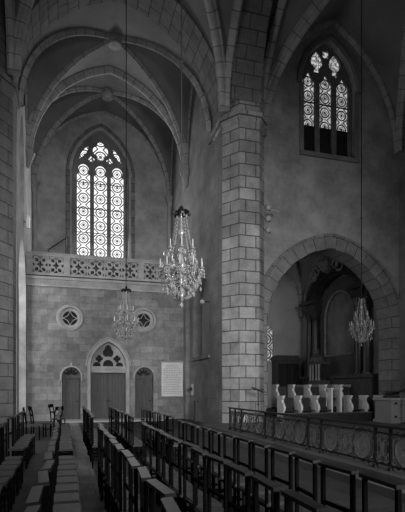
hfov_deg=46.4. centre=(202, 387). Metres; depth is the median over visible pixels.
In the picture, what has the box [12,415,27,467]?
chair
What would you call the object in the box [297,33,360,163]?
window frame
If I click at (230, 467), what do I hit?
chair
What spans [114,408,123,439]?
chair
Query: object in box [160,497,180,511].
chair
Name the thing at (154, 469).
chair
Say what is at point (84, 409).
chair
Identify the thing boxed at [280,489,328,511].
chair
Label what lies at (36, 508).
chair
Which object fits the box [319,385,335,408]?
stall
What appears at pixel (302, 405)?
stall
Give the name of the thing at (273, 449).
chair
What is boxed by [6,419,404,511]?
floor
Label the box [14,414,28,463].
chair
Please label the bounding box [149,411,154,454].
chair
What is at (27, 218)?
wall lamp
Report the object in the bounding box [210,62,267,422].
pillar
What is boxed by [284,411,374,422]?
platform
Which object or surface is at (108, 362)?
door
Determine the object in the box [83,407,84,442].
chair
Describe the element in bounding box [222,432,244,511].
chair
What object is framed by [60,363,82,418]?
door
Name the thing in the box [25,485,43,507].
chair
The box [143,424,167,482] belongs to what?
chair
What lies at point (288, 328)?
wall
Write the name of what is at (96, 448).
chair
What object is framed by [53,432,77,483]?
chair
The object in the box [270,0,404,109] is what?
ceiling
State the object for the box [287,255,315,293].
ceiling
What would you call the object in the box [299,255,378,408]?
retable
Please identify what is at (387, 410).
cabinet
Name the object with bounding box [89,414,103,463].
chair
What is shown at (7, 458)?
chair
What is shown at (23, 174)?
wall
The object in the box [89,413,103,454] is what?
chair
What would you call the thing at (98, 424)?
chair
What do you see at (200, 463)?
chair
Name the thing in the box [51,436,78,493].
chair
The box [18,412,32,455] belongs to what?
chair
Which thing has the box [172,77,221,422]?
wall
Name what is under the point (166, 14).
arch
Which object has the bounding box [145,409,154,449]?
chair
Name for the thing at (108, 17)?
ceiling
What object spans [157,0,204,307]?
chandelier
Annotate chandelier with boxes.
[112,0,139,343]
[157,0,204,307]
[348,0,374,346]
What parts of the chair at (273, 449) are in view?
leg, rail, leg, seat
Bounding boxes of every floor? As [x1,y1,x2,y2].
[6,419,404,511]
[194,408,404,501]
[266,408,358,419]
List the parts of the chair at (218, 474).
leg, rail, leg, seat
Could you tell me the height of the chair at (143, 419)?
1.035 m
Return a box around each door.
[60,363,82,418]
[85,337,130,418]
[133,363,155,417]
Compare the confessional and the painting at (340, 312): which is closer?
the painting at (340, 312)
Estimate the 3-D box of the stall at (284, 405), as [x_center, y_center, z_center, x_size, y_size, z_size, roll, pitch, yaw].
[3.476,0.835,19.233,0.695,1.050,0.640,0,0,-16]
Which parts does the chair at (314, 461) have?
leg, rail, leg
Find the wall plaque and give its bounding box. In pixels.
[161,362,183,396]
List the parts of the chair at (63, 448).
seat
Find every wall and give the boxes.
[16,91,31,421]
[27,286,182,421]
[37,114,167,266]
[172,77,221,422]
[264,0,398,293]
[268,274,378,407]
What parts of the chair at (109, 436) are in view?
leg, rail, leg, seat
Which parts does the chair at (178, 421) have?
leg, leg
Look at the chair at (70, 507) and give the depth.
4.47 m
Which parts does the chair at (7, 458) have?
leg, leg, seat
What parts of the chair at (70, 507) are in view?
rail, leg, seat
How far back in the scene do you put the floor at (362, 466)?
11.00 m
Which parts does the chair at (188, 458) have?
leg, leg, seat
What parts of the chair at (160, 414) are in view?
leg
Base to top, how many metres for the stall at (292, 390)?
1.050 m
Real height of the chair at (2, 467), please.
1.035 m
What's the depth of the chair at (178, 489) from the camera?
5.19 m
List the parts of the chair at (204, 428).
leg, leg, seat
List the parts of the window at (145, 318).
pane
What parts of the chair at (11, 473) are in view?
seat, leg, leg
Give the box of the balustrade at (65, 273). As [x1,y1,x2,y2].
[26,251,187,293]
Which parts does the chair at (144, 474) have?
leg, rail, leg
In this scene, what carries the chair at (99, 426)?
on the floor at (337, 491)
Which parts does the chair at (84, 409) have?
leg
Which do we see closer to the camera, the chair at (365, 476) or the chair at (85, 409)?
the chair at (365, 476)
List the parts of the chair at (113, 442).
leg, rail, leg, seat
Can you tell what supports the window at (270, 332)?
in the wall at (288, 328)
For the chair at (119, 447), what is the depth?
4.47 m
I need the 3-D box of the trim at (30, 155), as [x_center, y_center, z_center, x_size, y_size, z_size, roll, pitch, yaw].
[-5.114,-8.400,25.451,8.420,6.100,4.630,0,0,-16]
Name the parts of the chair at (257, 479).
leg, rail, leg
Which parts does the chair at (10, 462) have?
leg, leg, seat, leg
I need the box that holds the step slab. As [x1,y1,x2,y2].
[55,418,162,422]
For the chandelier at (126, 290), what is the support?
hanging from the ceiling at (197, 9)
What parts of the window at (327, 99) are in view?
pane, blind panel, pane, pane, blind panel, pane, blind panel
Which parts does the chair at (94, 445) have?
leg, leg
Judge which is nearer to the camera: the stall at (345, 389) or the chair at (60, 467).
the chair at (60, 467)
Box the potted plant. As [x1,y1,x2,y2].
[383,391,399,397]
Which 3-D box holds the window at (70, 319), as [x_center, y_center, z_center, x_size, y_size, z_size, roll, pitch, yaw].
[-6.492,-3.430,23.204,1.320,1.320,0.330,0,0,-16]
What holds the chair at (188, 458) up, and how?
on the floor at (337, 491)
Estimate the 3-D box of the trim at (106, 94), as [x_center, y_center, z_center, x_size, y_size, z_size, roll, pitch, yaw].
[-5.148,-13.721,25.572,8.060,4.757,4.164,0,0,-16]
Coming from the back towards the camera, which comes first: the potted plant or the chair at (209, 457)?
the potted plant
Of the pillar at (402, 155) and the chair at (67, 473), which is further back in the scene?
the pillar at (402, 155)
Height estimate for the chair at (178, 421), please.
1.035 m
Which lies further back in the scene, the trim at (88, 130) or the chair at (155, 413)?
the trim at (88, 130)
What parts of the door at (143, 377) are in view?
pane, hood mould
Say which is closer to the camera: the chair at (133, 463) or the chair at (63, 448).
the chair at (133, 463)
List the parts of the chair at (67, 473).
leg, seat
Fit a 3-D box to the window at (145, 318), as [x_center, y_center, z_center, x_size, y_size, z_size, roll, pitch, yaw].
[-3.008,-3.470,24.203,1.320,1.320,0.330,0,0,-16]
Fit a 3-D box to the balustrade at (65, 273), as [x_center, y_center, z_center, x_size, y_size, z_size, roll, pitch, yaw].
[-4.624,-5.700,23.745,7.980,1.620,0.520,0,0,-16]
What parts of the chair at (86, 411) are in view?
leg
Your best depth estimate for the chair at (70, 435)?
11.17 m
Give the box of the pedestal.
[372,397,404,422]
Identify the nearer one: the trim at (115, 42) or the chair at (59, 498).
the chair at (59, 498)
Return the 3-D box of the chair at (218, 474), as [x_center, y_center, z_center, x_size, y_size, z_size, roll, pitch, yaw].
[0.293,1.083,6.321,0.299,1.035,0.420,0,0,-12]
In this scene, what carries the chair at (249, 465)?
on the floor at (337, 491)
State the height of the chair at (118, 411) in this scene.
1.035 m
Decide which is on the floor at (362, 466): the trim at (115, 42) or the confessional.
the confessional
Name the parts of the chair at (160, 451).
leg, leg, seat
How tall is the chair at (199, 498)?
1.035 m
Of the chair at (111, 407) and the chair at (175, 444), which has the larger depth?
the chair at (111, 407)
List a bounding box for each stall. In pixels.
[271,384,285,408]
[277,396,297,421]
[287,384,301,408]
[294,395,314,412]
[303,385,317,408]
[310,395,330,411]
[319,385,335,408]
[334,385,347,407]
[343,395,363,411]
[358,395,374,411]
[373,395,382,408]
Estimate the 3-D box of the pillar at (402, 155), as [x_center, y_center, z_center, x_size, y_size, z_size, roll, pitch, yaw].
[9.945,-8.550,21.915,0.900,21.000,1.450,0,0,-16]
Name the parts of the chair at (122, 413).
leg, leg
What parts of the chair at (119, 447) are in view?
leg, rail, leg, seat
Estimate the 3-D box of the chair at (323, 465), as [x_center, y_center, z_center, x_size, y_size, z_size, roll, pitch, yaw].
[1.093,1.083,3.478,0.299,1.035,0.420,0,0,-18]
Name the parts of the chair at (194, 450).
leg, rail, leg, seat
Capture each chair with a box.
[0,422,22,487]
[0,424,21,493]
[0,426,17,495]
[0,470,14,509]
[0,477,9,511]
[0,484,2,511]
[6,417,26,468]
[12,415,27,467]
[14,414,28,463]
[17,413,31,460]
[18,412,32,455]
[22,407,39,439]
[22,411,34,454]
[24,505,40,511]
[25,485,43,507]
[28,406,45,436]
[38,470,49,511]
[41,460,54,511]
[42,406,63,437]
[44,452,52,461]
[47,445,80,511]
[48,404,64,431]
[49,440,79,503]
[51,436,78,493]
[52,429,76,476]
[53,426,75,470]
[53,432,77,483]
[54,422,73,459]
[55,424,74,464]
[56,416,71,455]
[56,417,72,455]
[57,414,71,455]
[58,413,71,453]
[59,411,71,455]
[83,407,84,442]
[84,409,96,445]
[85,409,96,447]
[86,411,97,454]
[87,412,97,455]
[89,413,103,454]
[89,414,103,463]
[91,415,103,467]
[96,423,110,486]
[97,425,110,493]
[99,428,122,506]
[103,431,127,511]
[106,434,133,511]
[108,406,114,434]
[109,439,139,511]
[111,407,120,436]
[111,408,120,438]
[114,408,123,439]
[115,409,127,442]
[115,444,139,511]
[117,410,127,448]
[120,412,136,454]
[121,450,133,511]
[124,413,138,460]
[127,414,141,460]
[127,415,144,465]
[127,457,140,511]
[137,466,151,511]
[141,408,152,440]
[141,422,161,477]
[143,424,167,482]
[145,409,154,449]
[146,479,175,511]
[148,427,175,504]
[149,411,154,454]
[154,412,165,454]
[157,430,182,511]
[158,413,165,459]
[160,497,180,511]
[161,433,191,511]
[163,414,177,462]
[166,415,181,467]
[169,437,202,511]
[177,420,190,475]
[181,441,221,511]
[184,422,202,484]
[190,447,223,511]
[191,424,214,488]
[201,426,223,490]
[205,454,230,511]
[210,429,236,502]
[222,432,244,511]
[224,463,253,511]
[235,436,270,511]
[250,441,283,511]
[250,474,283,511]
[269,446,310,511]
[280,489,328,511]
[292,453,319,511]
[318,461,358,511]
[359,472,404,511]
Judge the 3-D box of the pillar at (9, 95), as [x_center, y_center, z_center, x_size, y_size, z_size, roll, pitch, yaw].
[-7.686,-7.800,16.938,2.000,19.500,2.080,0,0,-16]
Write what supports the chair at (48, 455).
on the floor at (337, 491)
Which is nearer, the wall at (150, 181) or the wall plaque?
the wall plaque
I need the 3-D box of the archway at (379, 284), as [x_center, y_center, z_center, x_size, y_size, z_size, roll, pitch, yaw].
[5.737,-2.671,21.842,7.731,8.642,1.010,0,0,-16]
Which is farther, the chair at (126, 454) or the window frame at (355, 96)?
the window frame at (355, 96)
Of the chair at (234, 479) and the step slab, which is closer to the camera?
the chair at (234, 479)
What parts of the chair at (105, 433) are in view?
leg, leg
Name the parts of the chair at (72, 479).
leg, seat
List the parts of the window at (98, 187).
pane, pane, pane, pane, pane, pane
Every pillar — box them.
[0,0,19,432]
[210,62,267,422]
[399,134,404,396]
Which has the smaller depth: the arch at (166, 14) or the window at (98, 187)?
the arch at (166, 14)
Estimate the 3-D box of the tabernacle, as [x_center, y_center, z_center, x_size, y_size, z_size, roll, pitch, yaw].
[6.917,-1.270,28.303,1.000,2.160,1.240,0,0,-16]
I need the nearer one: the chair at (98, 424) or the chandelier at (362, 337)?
the chair at (98, 424)
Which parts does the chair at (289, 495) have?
leg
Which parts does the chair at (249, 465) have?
leg, rail, leg, seat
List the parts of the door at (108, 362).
pane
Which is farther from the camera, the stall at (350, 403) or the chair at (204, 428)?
the stall at (350, 403)
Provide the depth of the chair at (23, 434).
11.35 m
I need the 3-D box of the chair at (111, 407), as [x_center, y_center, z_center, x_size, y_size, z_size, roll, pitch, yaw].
[-2.554,1.083,13.938,0.299,1.035,0.420,0,0,-11]
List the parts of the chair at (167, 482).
leg, rail, leg, seat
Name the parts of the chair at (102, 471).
leg, leg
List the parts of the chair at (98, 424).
leg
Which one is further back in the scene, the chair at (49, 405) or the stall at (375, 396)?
the stall at (375, 396)
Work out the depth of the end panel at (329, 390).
19.69 m
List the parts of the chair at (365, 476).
leg, rail, leg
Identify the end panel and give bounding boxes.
[326,388,333,411]
[335,388,342,411]
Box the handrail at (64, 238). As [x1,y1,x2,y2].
[48,238,65,253]
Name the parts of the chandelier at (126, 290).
hanging cord, stem, hanging cord, crown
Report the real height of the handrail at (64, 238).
2.724 m
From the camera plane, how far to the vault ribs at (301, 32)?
20.01 m
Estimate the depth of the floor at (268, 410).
20.15 m
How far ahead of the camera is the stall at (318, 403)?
19.71 m
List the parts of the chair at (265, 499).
leg, rail, leg, seat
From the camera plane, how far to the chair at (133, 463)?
3.60 m
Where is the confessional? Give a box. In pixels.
[270,355,300,397]
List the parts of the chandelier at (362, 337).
hanging cord, crown, stem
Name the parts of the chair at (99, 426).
leg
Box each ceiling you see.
[15,0,232,54]
[20,2,210,141]
[34,74,172,177]
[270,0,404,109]
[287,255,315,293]
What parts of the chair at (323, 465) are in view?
leg, rail, leg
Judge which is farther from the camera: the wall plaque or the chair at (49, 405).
the wall plaque
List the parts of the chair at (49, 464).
leg, rail, leg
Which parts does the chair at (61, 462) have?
seat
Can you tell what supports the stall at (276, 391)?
on the floor at (268, 410)
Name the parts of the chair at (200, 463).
leg, leg, seat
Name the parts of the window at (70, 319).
pane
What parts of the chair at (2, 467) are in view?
seat, leg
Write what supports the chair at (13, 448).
on the floor at (337, 491)
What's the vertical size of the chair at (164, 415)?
1.035 m
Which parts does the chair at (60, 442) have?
seat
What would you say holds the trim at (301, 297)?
attached to the wall at (288, 328)
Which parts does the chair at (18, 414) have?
leg, seat, leg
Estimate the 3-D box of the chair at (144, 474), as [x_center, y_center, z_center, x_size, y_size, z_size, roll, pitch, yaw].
[-0.281,1.083,3.229,0.299,1.035,0.420,0,0,-12]
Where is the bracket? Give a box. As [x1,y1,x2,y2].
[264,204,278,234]
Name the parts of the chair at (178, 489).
leg, rail, leg, seat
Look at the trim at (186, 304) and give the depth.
24.24 m
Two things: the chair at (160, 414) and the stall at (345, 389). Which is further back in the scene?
the stall at (345, 389)
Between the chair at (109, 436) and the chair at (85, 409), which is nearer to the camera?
the chair at (109, 436)
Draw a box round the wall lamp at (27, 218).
[24,215,29,228]
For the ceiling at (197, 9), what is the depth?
17.98 m
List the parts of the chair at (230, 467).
leg, rail, leg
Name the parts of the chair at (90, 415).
leg, leg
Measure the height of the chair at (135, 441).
1.035 m
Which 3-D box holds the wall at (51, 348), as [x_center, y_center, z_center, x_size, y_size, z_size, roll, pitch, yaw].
[-6.835,-1.700,23.475,12.500,7.300,0.900,0,0,-16]
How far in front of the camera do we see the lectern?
17.85 m
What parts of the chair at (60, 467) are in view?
leg, seat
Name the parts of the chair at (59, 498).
rail, seat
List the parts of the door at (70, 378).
pane, hood mould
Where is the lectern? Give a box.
[251,387,265,423]
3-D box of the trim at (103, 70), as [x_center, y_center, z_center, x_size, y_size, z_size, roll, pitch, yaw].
[-4.583,-13.596,23.601,8.260,5.109,0.400,0,0,-16]
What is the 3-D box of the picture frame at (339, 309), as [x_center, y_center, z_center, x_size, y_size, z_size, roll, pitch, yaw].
[8.097,-3.850,28.069,0.140,3.921,3.221,0,0,-16]
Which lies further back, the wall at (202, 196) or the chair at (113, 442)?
the wall at (202, 196)
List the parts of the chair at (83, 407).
leg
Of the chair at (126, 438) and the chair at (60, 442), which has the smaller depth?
the chair at (60, 442)
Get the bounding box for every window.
[56,304,83,330]
[72,133,127,264]
[131,307,156,332]
[268,326,272,360]
[301,45,351,156]
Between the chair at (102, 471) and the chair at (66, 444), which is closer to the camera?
the chair at (102, 471)
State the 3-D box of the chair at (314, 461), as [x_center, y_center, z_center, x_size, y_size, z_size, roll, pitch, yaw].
[0.971,1.083,3.947,0.299,1.035,0.420,0,0,-11]
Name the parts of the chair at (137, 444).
leg, leg, seat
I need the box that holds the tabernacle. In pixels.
[307,349,329,384]
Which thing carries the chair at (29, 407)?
on the floor at (337, 491)
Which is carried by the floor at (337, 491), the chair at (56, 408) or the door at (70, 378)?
the chair at (56, 408)
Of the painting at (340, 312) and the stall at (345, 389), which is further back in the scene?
the painting at (340, 312)
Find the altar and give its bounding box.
[297,384,350,405]
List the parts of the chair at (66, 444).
seat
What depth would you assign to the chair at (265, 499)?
4.79 m
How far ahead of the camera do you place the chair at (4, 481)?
5.89 m
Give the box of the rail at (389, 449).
[228,407,404,471]
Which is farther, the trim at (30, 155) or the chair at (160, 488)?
the trim at (30, 155)
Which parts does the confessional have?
door, cornice, door, door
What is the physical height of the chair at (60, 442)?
1.035 m
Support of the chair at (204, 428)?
on the floor at (337, 491)
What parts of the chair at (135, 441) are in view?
leg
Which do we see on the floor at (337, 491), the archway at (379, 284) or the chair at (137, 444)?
the chair at (137, 444)
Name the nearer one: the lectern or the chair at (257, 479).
the chair at (257, 479)
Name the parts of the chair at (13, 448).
leg, leg, seat, leg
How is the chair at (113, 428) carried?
on the floor at (337, 491)
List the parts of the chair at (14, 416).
leg, seat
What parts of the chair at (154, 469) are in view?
leg, rail, leg, seat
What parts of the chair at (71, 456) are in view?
seat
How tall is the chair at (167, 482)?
1.035 m
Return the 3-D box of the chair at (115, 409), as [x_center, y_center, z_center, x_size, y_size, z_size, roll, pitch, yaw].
[-2.142,1.083,12.533,0.299,1.035,0.420,0,0,-16]
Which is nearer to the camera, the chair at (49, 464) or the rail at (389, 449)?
the chair at (49, 464)
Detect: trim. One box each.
[5,0,242,111]
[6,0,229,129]
[18,28,211,159]
[26,66,187,170]
[26,150,188,261]
[32,86,173,194]
[66,123,134,265]
[183,123,266,418]
[230,0,272,104]
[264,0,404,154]
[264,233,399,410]
[285,258,317,316]
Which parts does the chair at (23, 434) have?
leg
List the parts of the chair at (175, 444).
leg, leg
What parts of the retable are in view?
panel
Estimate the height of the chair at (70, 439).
1.035 m
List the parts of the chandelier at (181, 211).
arm, arm, arm, stem, hanging cord, crown, arm, arm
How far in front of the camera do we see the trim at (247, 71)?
18.42 m
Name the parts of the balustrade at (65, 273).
pierced panel, pierced panel, rail, rail, pierced panel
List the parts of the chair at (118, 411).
leg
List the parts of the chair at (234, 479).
leg, rail, leg, seat, leg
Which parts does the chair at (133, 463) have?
leg, rail, leg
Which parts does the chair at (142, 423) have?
leg, seat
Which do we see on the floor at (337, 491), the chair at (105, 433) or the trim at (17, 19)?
the chair at (105, 433)
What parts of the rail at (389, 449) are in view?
post, scroll panel, post, scroll panel, post, scroll panel, post, scroll panel, post, scroll panel, post, scroll panel, rail, post, scroll panel, post, scroll panel, post, scroll panel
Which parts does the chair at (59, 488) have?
leg, seat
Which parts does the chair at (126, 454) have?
leg, rail, leg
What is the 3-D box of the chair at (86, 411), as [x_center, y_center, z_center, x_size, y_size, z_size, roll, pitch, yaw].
[-2.659,1.083,11.464,0.299,1.035,0.420,0,0,-14]
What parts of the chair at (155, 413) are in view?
leg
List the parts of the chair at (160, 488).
leg, rail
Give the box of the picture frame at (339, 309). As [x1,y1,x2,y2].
[324,290,354,357]
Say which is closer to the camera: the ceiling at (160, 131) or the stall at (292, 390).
the stall at (292, 390)
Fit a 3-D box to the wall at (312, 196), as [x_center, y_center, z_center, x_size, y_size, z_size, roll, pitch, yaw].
[6.871,-8.300,22.204,10.550,20.500,0.900,0,0,-16]
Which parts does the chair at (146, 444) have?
leg, seat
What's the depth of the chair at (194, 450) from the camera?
4.37 m
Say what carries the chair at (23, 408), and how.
on the floor at (337, 491)
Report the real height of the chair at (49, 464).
1.035 m
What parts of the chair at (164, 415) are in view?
leg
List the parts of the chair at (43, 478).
leg, rail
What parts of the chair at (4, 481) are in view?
leg, seat, leg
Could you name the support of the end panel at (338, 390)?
on the floor at (362, 466)
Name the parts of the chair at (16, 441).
leg, seat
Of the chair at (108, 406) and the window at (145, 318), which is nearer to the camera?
the chair at (108, 406)
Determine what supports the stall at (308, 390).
on the floor at (268, 410)
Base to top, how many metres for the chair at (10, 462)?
1.035 m
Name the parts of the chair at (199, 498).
leg, rail, leg, seat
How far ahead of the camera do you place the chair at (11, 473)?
6.31 m
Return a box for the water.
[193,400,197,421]
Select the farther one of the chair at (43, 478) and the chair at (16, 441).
the chair at (16, 441)
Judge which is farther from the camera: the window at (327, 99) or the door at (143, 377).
the door at (143, 377)
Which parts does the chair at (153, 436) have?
leg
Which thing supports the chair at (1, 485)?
on the floor at (337, 491)
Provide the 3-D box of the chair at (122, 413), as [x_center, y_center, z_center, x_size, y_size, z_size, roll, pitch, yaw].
[-1.745,1.083,11.140,0.299,1.035,0.420,0,0,-21]
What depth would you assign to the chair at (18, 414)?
10.57 m
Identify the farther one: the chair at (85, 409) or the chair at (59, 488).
the chair at (85, 409)
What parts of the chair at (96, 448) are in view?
leg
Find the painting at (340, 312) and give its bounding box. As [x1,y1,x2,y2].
[327,292,352,354]
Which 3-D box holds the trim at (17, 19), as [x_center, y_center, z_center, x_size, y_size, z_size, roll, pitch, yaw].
[-1.413,-13.639,12.546,8.222,5.222,11.133,0,0,-16]
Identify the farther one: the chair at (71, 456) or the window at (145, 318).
the window at (145, 318)
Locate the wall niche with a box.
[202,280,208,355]
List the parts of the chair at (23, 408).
leg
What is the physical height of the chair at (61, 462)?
1.035 m
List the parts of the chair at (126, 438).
leg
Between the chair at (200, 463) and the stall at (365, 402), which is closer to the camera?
the chair at (200, 463)
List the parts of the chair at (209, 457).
leg, rail, leg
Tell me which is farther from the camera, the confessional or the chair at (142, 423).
the confessional
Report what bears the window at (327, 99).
in the wall at (312, 196)
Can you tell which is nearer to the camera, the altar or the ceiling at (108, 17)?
the ceiling at (108, 17)
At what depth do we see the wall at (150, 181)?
27.61 m
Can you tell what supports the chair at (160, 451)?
on the floor at (337, 491)
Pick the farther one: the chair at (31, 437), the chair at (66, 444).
the chair at (31, 437)
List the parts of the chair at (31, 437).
leg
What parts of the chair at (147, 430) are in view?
leg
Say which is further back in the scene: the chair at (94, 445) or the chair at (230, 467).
the chair at (94, 445)

